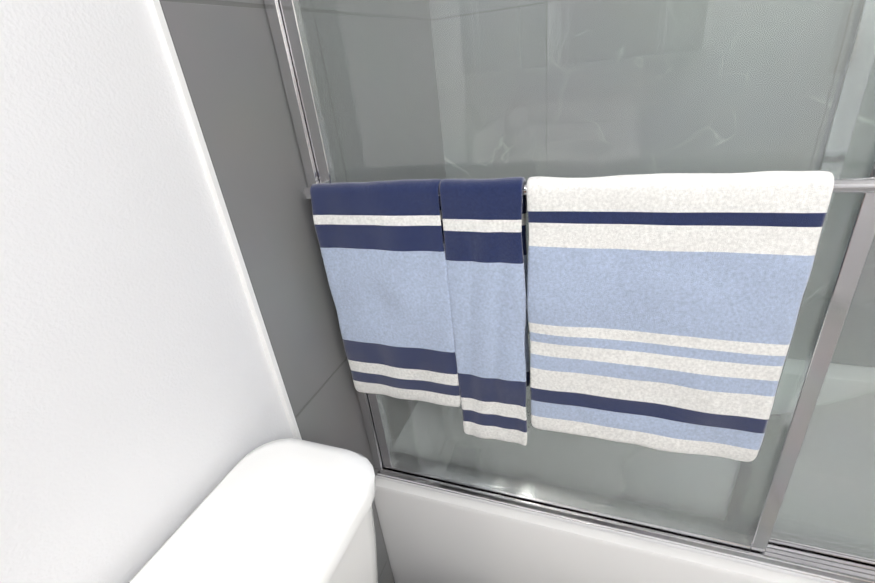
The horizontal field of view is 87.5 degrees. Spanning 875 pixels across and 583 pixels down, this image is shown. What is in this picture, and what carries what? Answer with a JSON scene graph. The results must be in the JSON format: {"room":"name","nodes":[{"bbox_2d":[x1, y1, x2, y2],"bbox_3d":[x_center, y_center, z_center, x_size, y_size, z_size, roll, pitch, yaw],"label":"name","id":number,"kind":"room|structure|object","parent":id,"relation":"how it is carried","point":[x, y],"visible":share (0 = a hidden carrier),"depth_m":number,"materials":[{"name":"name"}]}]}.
{"room":"bathroom","nodes":[
{"label":"bathroom","id":0,"kind":"room"},
{"bbox_2d":[0,0,380,582],"bbox_3d":[-0.500,0.014,0.200,0.100,2.380,2.827,4,29,20],"label":"wall","id":1,"kind":"structure","parent":0,"point":[142,413],"depth_m":0.47,"materials":[{"name":"white paint"}]},
{"bbox_2d":[147,0,301,439],"bbox_3d":[-0.293,-0.193,0.557,0.009,2.379,0.008,4,29,20],"label":"wall tile edge","id":2,"kind":"object","parent":1,"relation":"attached to","point":[160,23],"visible":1,"depth_m":0.59,"materials":[{"name":"white tile"}]},
{"bbox_2d":[159,0,445,476],"bbox_3d":[-0.169,-0.564,0.821,0.008,1.986,0.851,4,29,20],"label":"wall tile","id":3,"kind":"structure","parent":1,"relation":"attached to","point":[225,50],"depth_m":0.75,"materials":[{"name":"grey tile"}]},
{"bbox_2d":[372,500,394,582],"bbox_3d":[-0.161,0.651,1.070,0.008,0.393,0.150,4,29,20],"label":"wall tile","id":4,"kind":"structure","parent":1,"relation":"attached to","point":[384,571],"depth_m":1.12,"materials":[{"name":"grey tile"}]},
{"bbox_3d":[1.090,1.569,-0.526,3.784,0.060,4.367,4,29,20],"label":"floor","id":5,"kind":"structure","parent":0,"visible":0},
{"bbox_2d":[129,438,377,582],"bbox_3d":[0.032,0.677,0.548,0.736,0.776,0.466,4,29,20],"label":"toilet","id":6,"kind":"object","parent":5,"relation":"on","point":[289,510],"visible":0.98,"depth_m":0.55,"materials":[{"name":"white ceramic"}]},
{"bbox_2d":[374,334,874,582],"bbox_3d":[0.692,0.506,1.156,1.518,0.390,0.694,4,29,20],"label":"bathtub","id":7,"kind":"object","parent":5,"relation":"on","point":[429,536],"visible":0.12,"depth_m":0.98,"materials":[{"name":"white ceramic"}]},
{"bbox_2d":[264,0,874,582],"bbox_3d":[0.499,-0.122,0.522,1.504,1.334,0.060,4,29,20],"label":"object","id":8,"kind":"object","parent":7,"relation":"on","point":[804,564],"visible":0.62,"depth_m":0.80,"materials":[{"name":"silver metal"}]},
{"bbox_2d":[279,0,874,566],"bbox_3d":[0.489,-0.122,0.496,1.462,1.328,0.092,4,29,20],"label":"shower door","id":9,"kind":"structure","parent":8,"relation":"attached to","point":[803,480],"depth_m":0.70,"materials":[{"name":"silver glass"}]},
{"bbox_2d":[310,178,460,406],"bbox_3d":[-0.074,0.014,0.760,0.218,0.400,0.045,4,29,20],"label":"towel","id":10,"kind":"object","parent":9,"relation":"hanging from","point":[382,245],"visible":0.94,"depth_m":0.72,"materials":[{"name":"blue fabric"}]},
{"bbox_2d":[439,177,529,445],"bbox_3d":[0.083,0.051,0.717,0.119,0.461,0.044,4,29,20],"label":"towel","id":11,"kind":"object","parent":9,"relation":"hanging from","point":[484,226],"visible":0.98,"depth_m":0.68,"materials":[{"name":"blue fabric"}]},
{"bbox_2d":[526,171,833,461],"bbox_3d":[0.288,0.047,0.629,0.324,0.418,0.046,4,29,20],"label":"towel","id":12,"kind":"object","parent":9,"relation":"hanging from","point":[662,310],"visible":0.98,"depth_m":0.59,"materials":[{"name":"fabric"}]},
{"bbox_3d":[0.768,-0.556,1.017,1.624,2.380,0.100,4,29,20],"label":"wall","id":13,"kind":"structure","parent":0,"visible":0},
{"bbox_2d":[429,0,874,366],"bbox_3d":[0.686,-0.707,0.901,1.516,1.986,0.008,4,29,20],"label":"wall tile","id":14,"kind":"structure","parent":13,"relation":"attached to","point":[743,153],"depth_m":1.11,"materials":[{"name":"tile"}]}
]}

